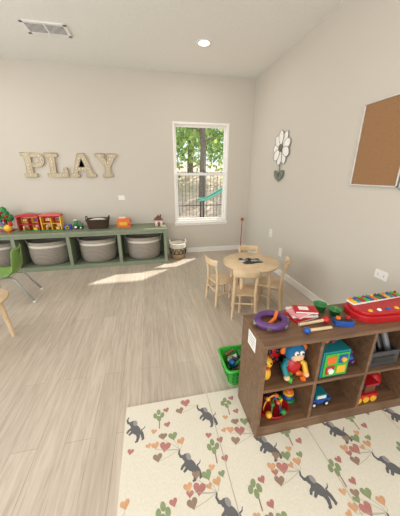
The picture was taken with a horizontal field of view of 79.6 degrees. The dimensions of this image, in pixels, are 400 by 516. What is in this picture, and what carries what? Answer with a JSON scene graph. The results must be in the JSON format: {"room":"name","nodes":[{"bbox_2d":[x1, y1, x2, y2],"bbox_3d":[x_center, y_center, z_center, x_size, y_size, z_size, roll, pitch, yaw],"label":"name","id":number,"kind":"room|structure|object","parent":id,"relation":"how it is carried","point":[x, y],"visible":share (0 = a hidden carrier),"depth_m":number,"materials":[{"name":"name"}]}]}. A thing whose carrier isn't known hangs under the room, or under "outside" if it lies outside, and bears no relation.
{"room":"children's room","nodes":[
{"label":"children's room","id":0,"kind":"room"},
{"bbox_2d":[0,58,255,248],"bbox_3d":[-1.520,-1.344,3.790,4.840,2.760,0.150,-4,19,-11],"label":"wall","id":1,"kind":"structure","parent":0,"point":[66,110],"depth_m":3.62,"materials":[{"name":"beige paint"}]},
{"bbox_2d":[19,152,44,176],"bbox_3d":[-2.413,-1.351,3.490,0.302,0.338,0.042,-4,19,-11],"label":"marquee letter","id":2,"kind":"object","parent":1,"relation":"attached to","point":[29,165],"visible":1,"depth_m":3.47,"materials":[{"name":"brown wood"}]},
{"bbox_2d":[44,153,68,176],"bbox_3d":[-2.117,-1.371,3.548,0.287,0.338,0.042,-4,19,-11],"label":"marquee letter","id":3,"kind":"object","parent":1,"relation":"attached to","point":[51,156],"visible":1,"depth_m":3.55,"materials":[{"name":"brown wood"}]},
{"bbox_2d":[70,153,96,176],"bbox_3d":[-1.775,-1.394,3.614,0.366,0.336,0.042,-4,19,-11],"label":"marquee letter","id":4,"kind":"object","parent":1,"relation":"attached to","point":[81,163],"visible":1,"depth_m":3.61,"materials":[{"name":"brown wood"}]},
{"bbox_2d":[94,153,116,176],"bbox_3d":[-1.427,-1.418,3.682,0.316,0.337,0.042,-4,19,-11],"label":"marquee letter","id":5,"kind":"object","parent":1,"relation":"attached to","point":[106,164],"visible":1,"depth_m":3.66,"materials":[{"name":"brown wood"}]},
{"bbox_2d":[172,121,228,225],"bbox_3d":[0.015,-1.378,4.080,0.950,1.625,0.150,-4,19,-11],"label":"window","id":6,"kind":"structure","parent":1,"relation":"in","point":[201,220],"depth_m":4.07,"materials":[{"name":"white plastic"}]},
{"bbox_2d":[167,245,241,253],"bbox_3d":[-1.510,-0.056,4.150,4.826,0.090,0.014,-4,19,-11],"label":"baseboard","id":7,"kind":"structure","parent":1,"relation":"attached to","point":[229,247],"depth_m":4.47,"materials":[{"name":"white wood"}]},
{"bbox_2d":[0,250,313,515],"bbox_3d":[-0.845,1.042,1.269,5.090,0.100,6.620,-4,19,-11],"label":"floor","id":8,"kind":"structure","parent":0,"point":[95,344],"depth_m":1.83,"materials":[{"name":"wood"}]},
{"bbox_2d":[0,288,15,336],"bbox_3d":[-1.874,0.534,2.003,0.520,0.381,0.520,-6,20,-17],"label":"table","id":9,"kind":"object","parent":8,"relation":"on","point":[4,294],"visible":1,"depth_m":2.06,"materials":[{"name":"brown wood"}]},
{"bbox_2d":[0,244,43,302],"bbox_3d":[-2.116,0.177,2.677,0.464,0.619,0.374,-7,20,-19],"label":"chair","id":10,"kind":"object","parent":8,"relation":"on","point":[16,258],"visible":0.93,"depth_m":2.62,"materials":[{"name":"green plastic"}]},
{"bbox_2d":[0,223,167,272],"bbox_3d":[-1.966,-0.170,3.746,2.875,0.570,0.474,-4,19,-11],"label":"storage bench","id":11,"kind":"object","parent":8,"relation":"on","point":[76,261],"visible":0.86,"depth_m":3.64,"materials":[{"name":"green paint"}]},
{"bbox_2d":[0,240,11,266],"bbox_3d":[-3.010,-0.081,3.569,0.502,0.383,0.497,12,22,30],"label":"rope basket","id":12,"kind":"object","parent":11,"relation":"on","point":[5,245],"visible":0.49,"depth_m":3.46,"materials":[{"name":"grey fabric"}]},
{"bbox_2d":[0,207,14,231],"bbox_3d":[-2.838,-0.567,3.487,0.240,0.350,0.180,-4,19,-11],"label":"apple tree","id":13,"kind":"object","parent":11,"relation":"on","point":[5,216],"visible":0.94,"depth_m":3.45,"materials":[{"name":"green plastic"}]},
{"bbox_2d":[0,221,14,232],"bbox_3d":[-2.709,-0.433,3.377,0.198,0.169,0.080,-4,19,-11],"label":"rooster","id":14,"kind":"object","parent":11,"relation":"on","point":[8,228],"visible":1,"depth_m":3.35,"materials":[{"name":"yellow plastic"}]},
{"bbox_2d":[15,213,41,231],"bbox_3d":[-2.500,-0.526,3.521,0.290,0.250,0.140,-4,19,-11],"label":"dollhouse","id":15,"kind":"object","parent":11,"relation":"on","point":[26,222],"visible":0.97,"depth_m":3.51,"materials":[{"name":"red plastic"}]},
{"bbox_2d":[25,237,69,265],"bbox_3d":[-2.314,-0.128,3.704,0.502,0.383,0.497,12,22,30],"label":"rope basket","id":16,"kind":"object","parent":11,"relation":"on","point":[45,251],"visible":0.81,"depth_m":3.56,"materials":[{"name":"grey fabric"}]},
{"bbox_2d":[38,212,63,230],"bbox_3d":[-2.203,-0.546,3.578,0.285,0.250,0.140,-4,19,-11],"label":"dollhouse","id":17,"kind":"object","parent":11,"relation":"on","point":[51,221],"visible":0.98,"depth_m":3.58,"materials":[{"name":"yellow plastic"}]},
{"bbox_2d":[64,223,71,229],"bbox_3d":[-1.979,-0.467,3.593,0.100,0.092,0.073,-4,19,-11],"label":"camera","id":18,"kind":"object","parent":11,"relation":"on","point":[66,226],"visible":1,"depth_m":3.59,"materials":[{"name":"blue plastic"}]},
{"bbox_2d":[73,219,83,228],"bbox_3d":[-1.859,-0.516,3.663,0.129,0.138,0.104,-4,19,-11],"label":"tractor","id":19,"kind":"object","parent":11,"relation":"on","point":[76,225],"visible":1,"depth_m":3.63,"materials":[{"name":"green plastic"}]},
{"bbox_2d":[76,235,116,261],"bbox_3d":[-1.619,-0.174,3.839,0.502,0.383,0.497,12,22,30],"label":"rope basket","id":20,"kind":"object","parent":11,"relation":"on","point":[92,248],"visible":0.93,"depth_m":3.69,"materials":[{"name":"grey fabric"}]},
{"bbox_2d":[85,215,109,228],"bbox_3d":[-1.574,-0.558,3.711,0.344,0.186,0.232,-4,19,-11],"label":"wicker basket","id":21,"kind":"object","parent":11,"relation":"on","point":[98,222],"visible":1,"depth_m":3.64,"materials":[{"name":"brown wicker"}]},
{"bbox_2d":[117,217,130,227],"bbox_3d":[-1.193,-0.569,3.782,0.215,0.160,0.114,-4,19,-11],"label":"toaster","id":22,"kind":"object","parent":11,"relation":"on","point":[122,222],"visible":1,"depth_m":3.74,"materials":[{"name":"orange plastic"}]},
{"bbox_2d":[125,233,161,258],"bbox_3d":[-0.923,-0.221,3.974,0.502,0.383,0.497,12,22,30],"label":"rope basket","id":23,"kind":"object","parent":11,"relation":"on","point":[139,246],"visible":0.94,"depth_m":3.82,"materials":[{"name":"grey fabric"}]},
{"bbox_2d":[154,214,162,225],"bbox_3d":[-0.673,-0.616,3.886,0.150,0.180,0.120,-4,19,-11],"label":"house","id":24,"kind":"object","parent":11,"relation":"on","point":[158,220],"visible":1,"depth_m":3.85,"materials":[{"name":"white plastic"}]},
{"bbox_2d":[169,239,185,258],"bbox_3d":[-0.379,-0.161,4.108,0.288,0.316,0.290,-4,19,-11],"label":"woven basket","id":25,"kind":"object","parent":8,"relation":"on","point":[177,249],"visible":1,"depth_m":4.02,"materials":[{"name":"beige wicker"}]},
{"bbox_2d":[205,254,232,306],"bbox_3d":[0.216,0.228,2.657,0.299,0.532,0.254,-9,21,-24],"label":"chair","id":26,"kind":"object","parent":8,"relation":"on","point":[220,279],"visible":0.88,"depth_m":2.60,"materials":[{"name":"brown wood"}]},
{"bbox_2d":[218,344,240,384],"bbox_3d":[0.279,0.759,1.696,0.266,0.155,0.246,-4,19,-11],"label":"plastic bin","id":27,"kind":"object","parent":8,"relation":"on","point":[232,376],"visible":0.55,"depth_m":1.68,"materials":[{"name":"green plastic"}]},
{"bbox_2d":[225,349,240,370],"bbox_3d":[0.277,0.754,1.698,0.182,0.172,0.162,-4,19,-11],"label":"toys","id":28,"kind":"object","parent":27,"relation":"in","point":[232,359],"visible":0.4,"depth_m":1.69,"materials":[{"name":"multicoloured plastic"}]},
{"bbox_2d":[237,217,243,251],"bbox_3d":[0.751,-0.426,4.402,0.100,0.625,0.100,-4,19,-11],"label":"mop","id":29,"kind":"object","parent":8,"relation":"on","point":[242,218],"visible":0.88,"depth_m":4.39,"materials":[{"name":"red plastic"}]},
{"bbox_2d":[231,269,260,319],"bbox_3d":[0.439,0.324,2.381,0.254,0.532,0.299,2,19,5],"label":"chair","id":30,"kind":"object","parent":8,"relation":"on","point":[250,290],"visible":0.98,"depth_m":2.30,"materials":[{"name":"brown wood"}]},
{"bbox_2d":[237,245,259,287],"bbox_3d":[0.594,0.141,2.910,0.254,0.532,0.299,0,19,0],"label":"chair","id":31,"kind":"object","parent":8,"relation":"on","point":[243,247],"visible":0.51,"depth_m":2.95,"materials":[{"name":"brown wood"}]},
{"bbox_2d":[223,253,279,312],"bbox_3d":[0.535,0.266,2.596,0.580,0.501,0.580,12,23,31],"label":"table","id":32,"kind":"object","parent":8,"relation":"on","point":[270,264],"visible":0.71,"depth_m":2.46,"materials":[{"name":"brown wood"}]},
{"bbox_2d":[239,258,262,263],"bbox_3d":[0.524,0.025,2.493,0.229,0.021,0.187,-4,19,-11],"label":"cards","id":33,"kind":"object","parent":32,"relation":"on","point":[247,260],"visible":1,"depth_m":2.48,"materials":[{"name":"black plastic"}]},
{"bbox_2d":[117,388,399,515],"bbox_3d":[0.654,1.109,0.904,1.920,0.013,1.600,-4,19,-11],"label":"play mat","id":34,"kind":"object","parent":8,"relation":"on","point":[197,455],"visible":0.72,"depth_m":1.18,"materials":[{"name":"beige plastic"}]},
{"bbox_2d":[238,303,399,438],"bbox_3d":[0.871,0.604,1.428,1.230,0.600,0.274,-4,19,-11],"label":"shelf","id":35,"kind":"object","parent":34,"relation":"on","point":[344,391],"visible":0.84,"depth_m":1.30,"materials":[{"name":"brown wood"}]},
{"bbox_2d":[248,329,255,352],"bbox_3d":[0.267,0.426,1.237,0.002,0.085,0.090,-4,19,-11],"label":"label","id":36,"kind":"object","parent":35,"relation":"attached to","point":[251,339],"visible":1,"depth_m":1.23,"materials":[{"name":"white paper"}]},
{"bbox_2d":[253,310,288,330],"bbox_3d":[0.371,0.316,1.249,0.200,0.055,0.162,-4,19,-11],"label":"tambourine","id":37,"kind":"object","parent":35,"relation":"on","point":[269,320],"visible":1,"depth_m":1.23,"materials":[{"name":"purple plastic"}]},
{"bbox_2d":[261,393,288,419],"bbox_3d":[0.407,0.806,1.340,0.188,0.121,0.141,-4,19,-11],"label":"toy","id":38,"kind":"object","parent":35,"relation":"on","point":[274,407],"visible":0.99,"depth_m":1.33,"materials":[{"name":"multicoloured plastic"}]},
{"bbox_2d":[268,348,282,363],"bbox_3d":[0.390,0.493,1.317,0.146,0.219,0.105,-4,19,-11],"label":"plush ladybug","id":39,"kind":"object","parent":35,"relation":"in","point":[275,354],"visible":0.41,"depth_m":1.29,"materials":[{"name":"red fabric"}]},
{"bbox_2d":[280,388,294,403],"bbox_3d":[0.519,0.773,1.407,0.082,0.139,0.082,-4,19,-11],"label":"rings","id":40,"kind":"object","parent":35,"relation":"in","point":[288,395],"visible":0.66,"depth_m":1.39,"materials":[{"name":"multicoloured plastic"}]},
{"bbox_2d":[280,345,308,382],"bbox_3d":[0.489,0.522,1.241,0.156,0.211,0.116,-4,19,-11],"label":"monkey","id":41,"kind":"object","parent":35,"relation":"in","point":[293,359],"visible":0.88,"depth_m":1.23},
{"bbox_2d":[283,304,318,323],"bbox_3d":[0.556,0.297,1.321,0.172,0.050,0.139,-4,19,-11],"label":"books","id":42,"kind":"object","parent":35,"relation":"on","point":[299,313],"visible":0.99,"depth_m":1.29,"materials":[{"name":"red paper"}]},
{"bbox_2d":[298,316,332,333],"bbox_3d":[0.594,0.339,1.220,0.190,0.038,0.085,-5,20,-15],"label":"mallet","id":43,"kind":"object","parent":35,"relation":"on","point":[325,319],"visible":1,"depth_m":1.23,"materials":[{"name":"brown wood"}]},
{"bbox_2d":[313,300,327,312],"bbox_3d":[0.686,0.281,1.375,0.074,0.045,0.074,-4,19,-11],"label":"cup","id":44,"kind":"object","parent":35,"relation":"on","point":[320,306],"visible":0.93,"depth_m":1.36,"materials":[{"name":"green plastic"}]},
{"bbox_2d":[312,386,329,407],"bbox_3d":[0.681,0.805,1.399,0.130,0.082,0.076,-4,19,-11],"label":"toy car","id":45,"kind":"object","parent":35,"relation":"in","point":[320,396],"depth_m":1.37,"materials":[{"name":"blue plastic"}]},
{"bbox_2d":[318,339,350,377],"bbox_3d":[0.688,0.498,1.283,0.160,0.226,0.156,-4,19,-11],"label":"cube","id":46,"kind":"object","parent":35,"relation":"on","point":[336,354],"visible":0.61,"depth_m":1.23,"materials":[{"name":"teal plastic"}]},
{"bbox_2d":[329,306,341,316],"bbox_3d":[0.747,0.299,1.330,0.066,0.040,0.066,-4,19,-11],"label":"cup","id":47,"kind":"object","parent":35,"relation":"on","point":[335,311],"visible":0.97,"depth_m":1.32,"materials":[{"name":"green plastic"}]},
{"bbox_2d":[332,315,354,326],"bbox_3d":[0.745,0.325,1.247,0.098,0.044,0.068,-4,19,-11],"label":"toy","id":48,"kind":"object","parent":35,"relation":"on","point":[346,321],"depth_m":1.23,"materials":[{"name":"blue plastic"}]},
{"bbox_2d":[358,374,379,403],"bbox_3d":[0.955,0.764,1.445,0.160,0.130,0.132,-4,19,-11],"label":"train","id":49,"kind":"object","parent":35,"relation":"in","point":[368,392],"depth_m":1.40,"materials":[{"name":"red plastic"}]},
{"bbox_2d":[343,290,399,322],"bbox_3d":[1.044,0.268,1.361,0.456,0.079,0.230,-4,19,-11],"label":"toy xylophone","id":50,"kind":"object","parent":35,"relation":"on","point":[380,307],"depth_m":1.33,"materials":[{"name":"red plastic"}]},
{"bbox_2d":[369,332,399,367],"bbox_3d":[0.991,0.498,1.379,0.200,0.168,0.164,-4,19,-11],"label":"storage bin","id":51,"kind":"object","parent":35,"relation":"on","point":[385,352],"visible":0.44,"depth_m":1.33,"materials":[{"name":"grey plastic"}]},
{"bbox_2d":[257,257,290,310],"bbox_3d":[0.783,0.257,2.575,0.299,0.532,0.254,8,21,21],"label":"chair","id":52,"kind":"object","parent":8,"relation":"on","point":[277,283],"visible":0.91,"depth_m":2.53,"materials":[{"name":"brown wood"}]},
{"bbox_2d":[0,0,343,78],"bbox_3d":[-0.845,-1.660,0.333,5.090,0.100,6.620,-4,19,-11],"label":"ceiling","id":53,"kind":"structure","parent":0,"point":[247,37],"depth_m":2.48,"materials":[{"name":"paint"}]},
{"bbox_2d":[18,19,71,37],"bbox_3d":[-1.559,-2.330,2.441,0.420,0.013,0.240,-4,19,-11],"label":"ceiling vent","id":54,"kind":"object","parent":53,"relation":"attached to","point":[32,26],"depth_m":2.43,"materials":[{"name":"white metal"}]},
{"bbox_2d":[196,39,211,46],"bbox_3d":[0.046,-2.428,2.712,0.180,0.006,0.180,-4,19,-11],"label":"recessed light","id":55,"kind":"object","parent":53,"relation":"in","point":[201,42],"visible":1,"depth_m":2.70,"materials":[{"name":"white plastic"}]},
{"bbox_2d":[265,356,272,379],"bbox_3d":[0.333,0.564,1.230,0.068,0.142,0.108,-4,19,-11],"label":"duck","id":56,"kind":"object","parent":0,"point":[269,361],"depth_m":1.20},
{"bbox_2d":[245,0,399,304],"bbox_3d":[1.575,-0.471,1.270,0.150,2.760,6.620,-4,19,-11],"label":"wall","id":57,"kind":"structure","parent":0,"point":[334,233],"depth_m":2.34,"materials":[{"name":"beige paint"}]},
{"bbox_2d":[273,129,290,181],"bbox_3d":[1.052,-1.335,3.154,0.044,0.641,0.433,-4,19,-11],"label":"wall art","id":58,"kind":"object","parent":57,"relation":"attached to","point":[280,153],"visible":1,"depth_m":3.12,"materials":[{"name":"white ceramic"}]},
{"bbox_2d":[248,251,328,304],"bbox_3d":[1.500,0.803,1.668,0.014,0.090,6.370,-4,19,-11],"label":"baseboard","id":59,"kind":"structure","parent":57,"relation":"attached to","point":[298,286],"depth_m":2.94,"materials":[{"name":"white wood"}]},
{"bbox_2d":[350,93,399,187],"bbox_3d":[1.358,-0.860,1.804,0.019,0.615,0.425,-4,19,-11],"label":"cork board","id":60,"kind":"object","parent":57,"relation":"attached to","point":[377,156],"visible":1,"depth_m":1.81,"materials":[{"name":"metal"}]},
{"bbox_2d":[374,269,388,281],"bbox_3d":[1.417,0.133,1.877,0.008,0.070,0.110,-4,19,-11],"label":"wall outlet","id":61,"kind":"object","parent":57,"relation":"attached to","point":[379,274],"visible":1,"depth_m":1.87,"materials":[{"name":"white plastic"}]},
{"bbox_2d":[348,350,354,363],"bbox_3d":[0.809,0.544,1.353,0.070,0.099,0.130,-4,19,-11],"label":"toy","id":62,"kind":"object","parent":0,"point":[351,357],"depth_m":1.30,"materials":[{"name":"blue plastic"}]},
{"bbox_2d":[370,372,381,385],"bbox_3d":[1.092,0.753,1.524,0.107,0.105,0.100,-4,19,-11],"label":"ball","id":63,"kind":"object","parent":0,"point":[377,376],"depth_m":1.48,"materials":[{"name":"red plastic"}]},
{"label":"outside","id":64,"kind":"structure","parent":0,"visible":0},
{"bbox_2d":[177,162,222,217],"bbox_3d":[0.050,-3.790,12.116,23.200,2.747,16.100,-4,19,-11],"label":"ground","id":65,"kind":"structure","parent":64,"point":[190,180],"depth_m":10.96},
{"bbox_2d":[176,127,219,181],"bbox_3d":[-2.037,-6.506,9.797,7.196,7.828,7.808,-4,19,-11],"label":"tree","id":66,"kind":"object","parent":65,"relation":"on","point":[182,135],"visible":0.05,"depth_m":10.31,"materials":[{"name":"green plant"}]},
{"bbox_2d":[177,169,221,216],"bbox_3d":[0.296,-2.107,8.193,10.030,1.720,0.060,-4,19,-11],"label":"metal fence","id":67,"kind":"object","parent":65,"relation":"on","point":[203,170],"visible":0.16,"depth_m":8.09,"materials":[{"name":"black metal"}]},
{"bbox_2d":[176,128,223,179],"bbox_3d":[-0.444,-8.236,12.794,9.636,8.298,8.850,-10,21,-26],"label":"tree","id":68,"kind":"object","parent":65,"relation":"on","point":[190,165],"visible":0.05,"depth_m":13.11,"materials":[{"name":"green plant"}]},
{"bbox_2d":[179,127,223,197],"bbox_3d":[0.089,-5.842,8.221,4.329,7.369,4.045,10,21,27],"label":"tree","id":69,"kind":"object","parent":65,"relation":"on","point":[203,131],"visible":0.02,"depth_m":8.98,"materials":[{"name":"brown plant"}]},
{"bbox_2d":[182,128,223,172],"bbox_3d":[2.501,-6.976,10.902,7.764,7.474,7.311,10,22,28],"label":"tree","id":70,"kind":"object","parent":65,"relation":"on","point":[211,132],"visible":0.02,"depth_m":11.87,"materials":[{"name":"green plant"}]},
{"bbox_2d":[198,188,221,216],"bbox_3d":[0.755,-1.842,7.305,1.602,1.800,0.500,-4,19,-11],"label":"slide","id":71,"kind":"object","parent":65,"relation":"on","point":[218,191],"visible":0.25,"depth_m":7.27,"materials":[{"name":"green plastic"}]}
]}

